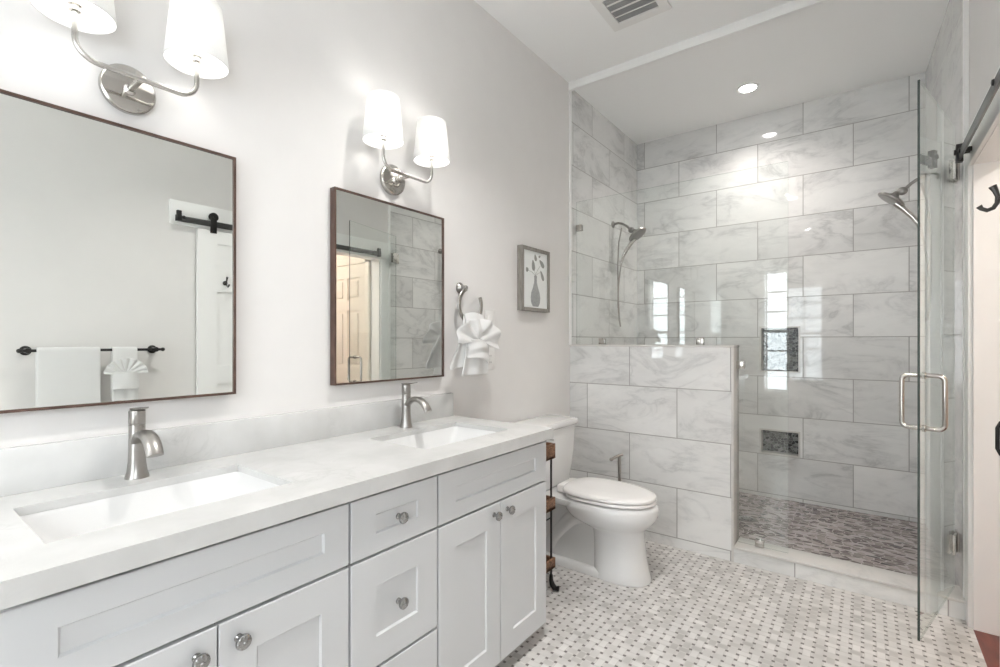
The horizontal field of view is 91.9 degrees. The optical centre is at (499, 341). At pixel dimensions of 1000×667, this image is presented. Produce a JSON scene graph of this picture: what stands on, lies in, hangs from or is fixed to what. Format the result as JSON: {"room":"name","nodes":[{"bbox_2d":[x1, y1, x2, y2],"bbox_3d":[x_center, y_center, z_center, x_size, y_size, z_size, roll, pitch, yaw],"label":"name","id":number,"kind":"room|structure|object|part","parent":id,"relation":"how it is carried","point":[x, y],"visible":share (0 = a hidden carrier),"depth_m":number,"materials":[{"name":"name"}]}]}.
{"room":"bathroom","nodes":[
{"label":"bathroom","id":0,"kind":"room"},
{"bbox_2d":[0,0,636,478],"bbox_3d":[-0.465,-0.251,2.248,0.132,3.150,5.727,0,0,37],"label":"wall","id":1,"kind":"structure","parent":0,"point":[290,105],"depth_m":2.01,"materials":[{"name":"white paint"}]},
{"bbox_2d":[0,89,235,413],"bbox_3d":[-1.059,-0.214,1.346,0.031,0.773,0.610,0,0,37],"label":"wall mirror","id":2,"kind":"object","parent":1,"relation":"attached to","point":[118,241],"visible":1,"depth_m":1.32,"materials":[{"name":"brown mirror"}]},
{"bbox_2d":[29,0,228,115],"bbox_3d":[-0.981,-0.817,1.314,0.193,0.343,0.438,0,0,37],"label":"wall sconce","id":3,"kind":"object","parent":1,"relation":"attached to","point":[194,42],"visible":1,"depth_m":1.35,"materials":[{"name":"white glass"}]},
{"bbox_3d":[-1.052,-0.899,1.196,0.164,0.178,0.164,0,0,37],"label":"lamp shade","id":4,"kind":"part","parent":3,"relation":"part of","materials":[{"name":"white glass"}]},
{"bbox_2d":[67,0,81,14],"bbox_3d":[-1.052,-0.842,1.196,0.029,0.055,0.029,0,0,37],"label":"socket","id":5,"kind":"object","parent":3,"relation":"attached to","point":[74,7],"depth_m":1.19,"materials":[{"name":"silver metal"}]},
{"bbox_3d":[-1.007,-0.707,1.334,0.094,0.030,0.030,0,0,37],"label":"stem","id":6,"kind":"part","parent":3,"relation":"part of","materials":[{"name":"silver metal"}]},
{"bbox_3d":[-0.970,-0.766,1.305,0.013,0.131,0.288,0,0,37],"label":"arm","id":7,"kind":"part","parent":3,"relation":"part of","materials":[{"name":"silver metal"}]},
{"bbox_3d":[-0.887,-0.899,1.415,0.164,0.178,0.164,0,0,37],"label":"lamp shade","id":8,"kind":"part","parent":3,"relation":"part of","materials":[{"name":"white glass"}]},
{"bbox_2d":[191,49,202,64],"bbox_3d":[-0.887,-0.842,1.415,0.029,0.055,0.029,0,0,37],"label":"socket","id":9,"kind":"object","parent":3,"relation":"attached to","point":[197,56],"depth_m":1.41,"materials":[{"name":"silver metal"}]},
{"bbox_2d":[0,393,452,496],"bbox_3d":[-0.752,0.317,1.761,0.020,0.113,1.694,0,0,37],"label":"backsplash","id":10,"kind":"structure","parent":1,"relation":"attached to","point":[28,468],"depth_m":1.50,"materials":[{"name":"white stone"}]},
{"bbox_2d":[330,186,443,385],"bbox_3d":[-0.469,-0.214,2.127,0.031,0.773,0.610,0,0,37],"label":"wall mirror","id":11,"kind":"object","parent":1,"relation":"attached to","point":[387,258],"visible":1,"depth_m":2.06,"materials":[{"name":"brown mirror"}]},
{"bbox_2d":[362,90,449,195],"bbox_3d":[-0.403,-0.817,2.080,0.193,0.343,0.438,0,0,37],"label":"wall sconce","id":12,"kind":"object","parent":1,"relation":"attached to","point":[382,129],"visible":1,"depth_m":2.08,"materials":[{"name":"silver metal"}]},
{"bbox_3d":[-0.474,-0.899,1.962,0.164,0.178,0.164,0,0,37],"label":"lamp shade","id":13,"kind":"part","parent":12,"relation":"part of","materials":[{"name":"white glass"}]},
{"bbox_2d":[380,133,386,140],"bbox_3d":[-0.474,-0.842,1.962,0.029,0.055,0.029,0,0,37],"label":"socket","id":14,"kind":"object","parent":12,"relation":"attached to","point":[383,136],"depth_m":1.95,"materials":[{"name":"silver metal"}]},
{"bbox_3d":[-0.429,-0.707,2.100,0.094,0.030,0.030,0,0,37],"label":"stem","id":15,"kind":"part","parent":12,"relation":"part of","materials":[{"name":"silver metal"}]},
{"bbox_3d":[-0.391,-0.766,2.071,0.013,0.131,0.288,0,0,37],"label":"arm","id":16,"kind":"part","parent":12,"relation":"part of","materials":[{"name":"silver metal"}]},
{"bbox_2d":[428,155,434,160],"bbox_3d":[-0.308,-0.842,2.181,0.029,0.055,0.029,0,0,37],"label":"socket","id":17,"kind":"object","parent":12,"relation":"attached to","point":[431,157],"depth_m":2.17,"materials":[{"name":"silver metal"}]},
{"bbox_3d":[-0.308,-0.899,2.181,0.164,0.178,0.164,0,0,37],"label":"lamp shade","id":18,"kind":"part","parent":12,"relation":"part of","materials":[{"name":"white glass"}]},
{"bbox_2d":[456,282,482,319],"bbox_3d":[-0.166,-0.195,2.513,0.048,0.216,0.199,0,0,37],"label":"towel ring","id":19,"kind":"object","parent":1,"relation":"attached to","point":[461,289],"visible":0.8,"depth_m":2.47,"materials":[{"name":"silver metal"}]},
{"bbox_3d":[-0.189,-0.274,2.484,0.048,0.058,0.058,0,0,37],"label":"post","id":20,"kind":"part","parent":19,"relation":"part of","materials":[{"name":"silver metal"}]},
{"bbox_2d":[450,312,500,375],"bbox_3d":[-0.133,0.010,2.432,0.104,0.319,0.361,0,0,37],"label":"washcloth","id":21,"kind":"object","parent":19,"relation":"on","point":[476,335],"visible":1,"depth_m":2.40,"materials":[{"name":"white fabric"}]},
{"bbox_2d":[485,310,494,325],"bbox_3d":[-0.055,-0.111,2.692,0.011,0.120,0.080,0,0,37],"label":"wall plate","id":22,"kind":"object","parent":1,"relation":"attached to","point":[489,315],"visible":0.51,"depth_m":2.69,"materials":[{"name":"white plastic"}]},
{"bbox_2d":[488,348,494,369],"bbox_3d":[-0.056,0.099,2.693,0.008,0.120,0.080,0,0,37],"label":"wall plate","id":23,"kind":"object","parent":1,"relation":"attached to","point":[491,365],"visible":0.76,"depth_m":2.70,"materials":[{"name":"white plastic"}]},
{"bbox_2d":[488,353,491,364],"bbox_3d":[-0.054,0.099,2.691,0.003,0.066,0.034,0,0,37],"label":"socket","id":24,"kind":"object","parent":23,"relation":"attached to","point":[490,354],"depth_m":2.69,"materials":[{"name":"white plastic"}]},
{"bbox_2d":[517,244,549,312],"bbox_3d":[0.214,-0.382,3.026,0.037,0.392,0.318,0,0,37],"label":"picture frame","id":25,"kind":"object","parent":1,"relation":"attached to","point":[533,264],"visible":1,"depth_m":3.00,"materials":[{"name":"grey wood"}]},
{"bbox_2d":[524,249,546,308],"bbox_3d":[0.210,-0.382,3.028,0.028,0.350,0.276,0,0,37],"label":"print","id":26,"kind":"object","parent":25,"relation":"attached to","point":[535,260],"depth_m":3.02,"materials":[{"name":"grey paper"}]},
{"bbox_2d":[569,90,571,344],"bbox_3d":[0.497,-0.876,3.422,0.014,1.800,0.018,0,0,37],"label":"trim","id":27,"kind":"structure","parent":1,"relation":"attached to","point":[570,91],"depth_m":3.42,"materials":[{"name":"white paint"}]},
{"bbox_2d":[611,221,645,326],"bbox_3d":[1.040,-0.553,3.902,0.275,0.871,0.156,0,0,37],"label":"shower","id":28,"kind":"object","parent":1,"relation":"attached to","point":[636,234],"visible":1,"depth_m":3.92,"materials":[{"name":"metal"}]},
{"bbox_3d":[0.993,-0.938,3.937,0.143,0.076,0.019,0,0,37],"label":"arm","id":29,"kind":"part","parent":28,"relation":"part of","materials":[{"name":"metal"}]},
{"bbox_2d":[570,344,738,561],"bbox_3d":[0.967,0.649,3.167,1.070,1.250,0.154,0,0,37],"label":"wall","id":30,"kind":"structure","parent":0,"point":[671,411],"depth_m":3.01,"materials":[{"name":"tile"}]},
{"bbox_2d":[576,224,763,547],"bbox_3d":[1.077,0.089,3.084,1.316,2.181,0.028,0,0,37],"label":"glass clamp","id":31,"kind":"object","parent":30,"relation":"on","point":[759,542],"visible":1,"depth_m":2.95,"materials":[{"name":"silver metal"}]},
{"bbox_2d":[474,0,948,144],"bbox_3d":[0.367,-1.840,1.557,2.294,0.092,5.827,0,0,37],"label":"ceiling","id":32,"kind":"structure","parent":0,"point":[832,47],"depth_m":3.02,"materials":[{"name":"white paint"}]},
{"bbox_2d":[589,0,671,31],"bbox_3d":[0.706,-1.820,2.606,0.330,0.012,0.330,0,0,37],"label":"ceiling vent","id":33,"kind":"object","parent":32,"relation":"in","point":[619,14],"visible":1,"depth_m":2.65,"materials":[{"name":"white plastic"}]},
{"bbox_2d":[568,0,829,90],"bbox_3d":[1.309,-1.798,2.804,2.054,0.056,0.024,0,0,37],"label":"trim","id":34,"kind":"structure","parent":32,"relation":"attached to","point":[794,6],"depth_m":2.88,"materials":[{"name":"white paint"}]},
{"bbox_2d":[737,83,758,93],"bbox_3d":[1.756,-1.791,3.424,0.144,0.006,0.144,0,0,37],"label":"recessed light","id":35,"kind":"object","parent":32,"relation":"in","point":[748,87],"visible":1,"depth_m":3.42,"materials":[{"name":"white paint"}]},
{"bbox_2d":[495,540,999,666],"bbox_3d":[0.566,1.299,0.704,3.400,0.050,4.507,0,0,37],"label":"floor","id":36,"kind":"structure","parent":0,"point":[696,609],"depth_m":2.16,"materials":[{"name":"tile"}]},
{"bbox_2d":[0,441,545,666],"bbox_3d":[-0.509,0.846,1.578,0.600,0.856,1.651,0,0,37],"label":"vanity cabinet","id":37,"kind":"object","parent":36,"relation":"on","point":[445,569],"visible":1,"depth_m":1.27,"materials":[{"name":"grey paint"}]},
{"bbox_3d":[-0.703,0.904,0.898,0.020,0.604,0.325,0,0,37],"label":"door","id":38,"kind":"part","parent":37,"relation":"part of","materials":[{"name":"grey paint"}]},
{"bbox_3d":[-0.608,0.648,0.979,0.036,0.034,0.034,0,0,37],"label":"knob","id":39,"kind":"part","parent":37,"relation":"part of","materials":[{"name":"silver metal"}]},
{"bbox_3d":[-0.557,0.648,1.045,0.036,0.034,0.034,0,0,37],"label":"knob","id":40,"kind":"part","parent":37,"relation":"part of","materials":[{"name":"silver metal"}]},
{"bbox_2d":[0,393,553,609],"bbox_3d":[-0.520,0.339,1.586,0.602,0.157,1.694,0,0,37],"label":"countertop","id":41,"kind":"structure","parent":37,"relation":"on","point":[325,458],"depth_m":1.29,"materials":[{"name":"white stone"}]},
{"bbox_2d":[124,407,163,479],"bbox_3d":[-0.950,0.275,1.291,0.174,0.198,0.057,0,0,37],"label":"faucet","id":42,"kind":"object","parent":41,"relation":"on","point":[143,443],"visible":1,"depth_m":1.31,"materials":[{"name":"silver metal"}]},
{"bbox_3d":[-0.979,0.201,1.314,0.082,0.051,0.039,0,0,37],"label":"lever","id":43,"kind":"part","parent":42,"relation":"part of","materials":[{"name":"silver metal"}]},
{"bbox_3d":[-0.942,0.269,1.285,0.154,0.064,0.041,0,0,37],"label":"spout","id":44,"kind":"part","parent":42,"relation":"part of","materials":[{"name":"silver metal"}]},
{"bbox_2d":[20,471,279,543],"bbox_3d":[-0.818,0.463,1.179,0.338,0.138,0.513,0,0,37],"label":"sink","id":45,"kind":"object","parent":41,"relation":"in","point":[57,524],"visible":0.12,"depth_m":1.26,"materials":[{"name":"white ceramic"}]},
{"bbox_2d":[400,382,431,427],"bbox_3d":[-0.362,0.275,2.069,0.174,0.198,0.057,0,0,37],"label":"faucet","id":46,"kind":"object","parent":41,"relation":"on","point":[407,400],"visible":1,"depth_m":2.09,"materials":[{"name":"silver metal"}]},
{"bbox_3d":[-0.392,0.201,2.092,0.082,0.051,0.039,0,0,37],"label":"lever","id":47,"kind":"part","parent":46,"relation":"part of","materials":[{"name":"silver metal"}]},
{"bbox_3d":[-0.354,0.269,2.063,0.154,0.064,0.041,0,0,37],"label":"spout","id":48,"kind":"part","parent":46,"relation":"part of","materials":[{"name":"silver metal"}]},
{"bbox_2d":[384,426,494,449],"bbox_3d":[-0.231,0.463,1.954,0.338,0.138,0.518,0,0,37],"label":"sink","id":49,"kind":"object","parent":41,"relation":"in","point":[431,439],"visible":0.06,"depth_m":2.14,"materials":[{"name":"white ceramic"}]},
{"bbox_3d":[-0.506,0.904,1.159,0.020,0.604,0.323,0,0,37],"label":"door","id":50,"kind":"part","parent":37,"relation":"part of","materials":[{"name":"grey paint"}]},
{"bbox_3d":[-0.306,0.757,1.423,0.020,0.311,0.325,0,0,37],"label":"drawer","id":51,"kind":"part","parent":37,"relation":"part of","materials":[{"name":"grey paint"}]},
{"bbox_3d":[-0.306,0.512,1.423,0.020,0.163,0.325,0,0,37],"label":"drawer","id":52,"kind":"part","parent":37,"relation":"part of","materials":[{"name":"grey paint"}]},
{"bbox_3d":[-0.284,0.761,1.407,0.036,0.034,0.034,0,0,37],"label":"knob","id":53,"kind":"part","parent":37,"relation":"part of","materials":[{"name":"silver metal"}]},
{"bbox_3d":[-0.284,0.513,1.407,0.036,0.034,0.034,0,0,37],"label":"knob","id":54,"kind":"part","parent":37,"relation":"part of","materials":[{"name":"silver metal"}]},
{"bbox_3d":[-0.306,1.063,1.423,0.020,0.285,0.325,0,0,37],"label":"drawer","id":55,"kind":"part","parent":37,"relation":"part of","materials":[{"name":"grey paint"}]},
{"bbox_3d":[-0.105,0.904,1.689,0.020,0.604,0.328,0,0,37],"label":"door","id":56,"kind":"part","parent":37,"relation":"part of","materials":[{"name":"grey paint"}]},
{"bbox_3d":[-0.008,0.641,1.772,0.036,0.034,0.034,0,0,37],"label":"knob","id":57,"kind":"part","parent":37,"relation":"part of","materials":[{"name":"silver metal"}]},
{"bbox_3d":[0.041,0.641,1.838,0.036,0.034,0.034,0,0,37],"label":"knob","id":58,"kind":"part","parent":37,"relation":"part of","materials":[{"name":"silver metal"}]},
{"bbox_3d":[0.093,0.904,1.952,0.020,0.604,0.324,0,0,37],"label":"door","id":59,"kind":"part","parent":37,"relation":"part of","materials":[{"name":"grey paint"}]},
{"bbox_2d":[546,442,559,590],"bbox_3d":[0.065,0.898,2.451,0.382,0.747,0.310,0,0,37],"label":"storage cart","id":60,"kind":"object","parent":36,"relation":"on","point":[550,447],"visible":0.19,"depth_m":2.46,"materials":[{"name":"brown wood"}]},
{"bbox_2d":[546,555,554,573],"bbox_3d":[0.065,1.134,2.451,0.315,0.050,0.310,0,0,37],"label":"tray","id":61,"kind":"object","parent":60,"relation":"on","point":[550,560],"depth_m":2.46,"materials":[{"name":"brown wood"}]},
{"bbox_2d":[546,495,554,512],"bbox_3d":[0.065,0.829,2.451,0.315,0.060,0.310,0,0,37],"label":"tray","id":62,"kind":"object","parent":60,"relation":"on","point":[550,500],"depth_m":2.45,"materials":[{"name":"brown wood"}]},
{"bbox_2d":[546,442,554,460],"bbox_3d":[0.065,0.561,2.451,0.315,0.075,0.310,0,0,37],"label":"tray","id":63,"kind":"object","parent":60,"relation":"on","point":[550,447],"depth_m":2.45,"materials":[{"name":"brown wood"}]},
{"bbox_3d":[0.262,0.864,2.477,0.008,0.670,0.008,0,0,37],"label":"post","id":64,"kind":"part","parent":60,"relation":"part of","materials":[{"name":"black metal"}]},
{"bbox_2d":[514,415,658,587],"bbox_3d":[0.501,0.875,2.754,0.797,0.796,0.448,0,0,37],"label":"toilet","id":65,"kind":"object","parent":36,"relation":"on","point":[599,525],"visible":0.84,"depth_m":2.61,"materials":[{"name":"white ceramic"}]},
{"bbox_3d":[0.276,0.496,2.925,0.232,0.038,0.448,0,0,37],"label":"tank lid","id":66,"kind":"part","parent":65,"relation":"part of","materials":[{"name":"white ceramic"}]},
{"bbox_3d":[0.273,0.690,2.927,0.212,0.349,0.428,0,0,37],"label":"tank","id":67,"kind":"part","parent":65,"relation":"part of","materials":[{"name":"white ceramic"}]},
{"bbox_3d":[0.592,0.837,2.686,0.542,0.049,0.368,0,0,37],"label":"seat lid","id":68,"kind":"part","parent":65,"relation":"part of","materials":[{"name":"white plastic"}]},
{"bbox_3d":[0.615,0.850,2.669,0.485,0.017,0.364,0,0,37],"label":"seat","id":69,"kind":"part","parent":65,"relation":"part of","materials":[{"name":"white plastic"}]},
{"bbox_2d":[609,453,622,480],"bbox_3d":[0.764,0.995,3.089,0.150,0.556,0.150,0,0,37],"label":"paper holder","id":70,"kind":"object","parent":36,"relation":"on","point":[618,456],"visible":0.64,"depth_m":3.08,"materials":[{"name":"silver metal"}]},
{"bbox_3d":[0.740,0.740,3.078,0.097,0.045,0.025,0,0,-19],"label":"arm","id":71,"kind":"part","parent":70,"relation":"part of","materials":[{"name":"silver metal"}]},
{"bbox_2d":[734,537,965,620],"bbox_3d":[1.788,1.228,2.554,0.984,0.092,0.173,0,0,37],"label":"curb","id":72,"kind":"object","parent":36,"relation":"on","point":[896,587],"visible":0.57,"depth_m":2.50,"materials":[{"name":"stone"}]},
{"bbox_2d":[637,72,925,521],"bbox_3d":[2.076,-0.235,3.854,1.988,3.118,0.100,0,0,37],"label":"wall","id":73,"kind":"structure","parent":0,"point":[778,217],"depth_m":3.64,"materials":[{"name":"tile"}]},
{"bbox_2d":[739,492,916,575],"bbox_3d":[1.729,1.270,3.378,2.008,0.108,1.080,0,0,37],"label":"floor","id":74,"kind":"structure","parent":0,"point":[886,543],"depth_m":3.07,"materials":[{"name":"tile"}]},
{"bbox_2d":[739,516,755,521],"bbox_3d":[1.687,1.213,3.300,0.110,0.004,0.110,0,0,37],"label":"floor drain","id":75,"kind":"object","parent":74,"relation":"on","point":[743,518],"visible":0.98,"depth_m":3.29,"materials":[{"name":"metal"}]},
{"bbox_2d":[926,0,962,591],"bbox_3d":[2.572,-0.235,2.733,0.176,3.118,1.292,0,0,37],"label":"wall","id":76,"kind":"structure","parent":0,"point":[944,71],"depth_m":2.39,"materials":[{"name":"paint"}]},
{"bbox_2d":[878,178,916,225],"bbox_3d":[2.413,-0.553,2.865,0.275,0.871,0.156,0,0,37],"label":"shower","id":77,"kind":"object","parent":76,"relation":"attached to","point":[893,198],"visible":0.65,"depth_m":2.86,"materials":[{"name":"metal"}]},
{"bbox_3d":[2.459,-0.938,2.829,0.143,0.076,0.019,0,0,37],"label":"arm","id":78,"kind":"part","parent":77,"relation":"part of","materials":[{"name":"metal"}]},
{"bbox_2d":[899,80,959,640],"bbox_3d":[1.925,0.075,2.077,0.713,2.182,0.153,0,0,-32],"label":"shower door","id":79,"kind":"structure","parent":76,"relation":"attached to","point":[938,540],"depth_m":2.01,"materials":[{"name":"clear glass"}]},
{"bbox_3d":[1.680,0.241,1.920,0.028,0.238,0.150,0,0,-38],"label":"handle","id":80,"kind":"part","parent":79,"relation":"part of","materials":[{"name":"silver metal"}]},
{"bbox_2d":[969,0,999,126],"bbox_3d":[0.875,-0.251,0.426,0.120,3.150,4.435,0,0,37],"label":"wall","id":81,"kind":"structure","parent":0,"point":[984,15],"depth_m":1.99,"materials":[{"name":"white paint"}]},
{"bbox_2d":[963,0,968,597],"bbox_3d":[2.150,-0.276,2.230,0.020,3.100,0.019,0,0,37],"label":"trim","id":82,"kind":"structure","parent":81,"relation":"attached to","point":[965,2],"depth_m":2.23,"materials":[{"name":"white paint"}]},
{"bbox_2d":[953,68,999,455],"bbox_3d":[1.529,0.180,1.474,0.066,2.148,1.695,0,0,37],"label":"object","id":83,"kind":"structure","parent":81,"relation":"in","point":[997,428],"depth_m":1.72,"materials":[{"name":"black metal"}]},
{"bbox_3d":[1.535,-0.827,1.469,0.052,0.078,1.695,0,0,37],"label":"barn door rail","id":84,"kind":"part","parent":83,"relation":"part of","materials":[{"name":"grey metal"}]},
{"bbox_2d":[977,184,999,211],"bbox_3d":[1.433,-0.416,1.405,0.070,0.079,0.032,0,0,37],"label":"robe hook","id":85,"kind":"object","parent":83,"relation":"attached to","point":[994,188],"visible":1,"depth_m":1.40,"materials":[{"name":"brown metal"}]},
{"bbox_2d":[965,66,999,635],"bbox_3d":[1.640,0.166,1.452,0.136,2.215,1.834,0,0,37],"label":"barn door","id":86,"kind":"structure","parent":81,"relation":"attached to","point":[982,164],"depth_m":2.12,"materials":[{"name":"white paint"}]}
]}

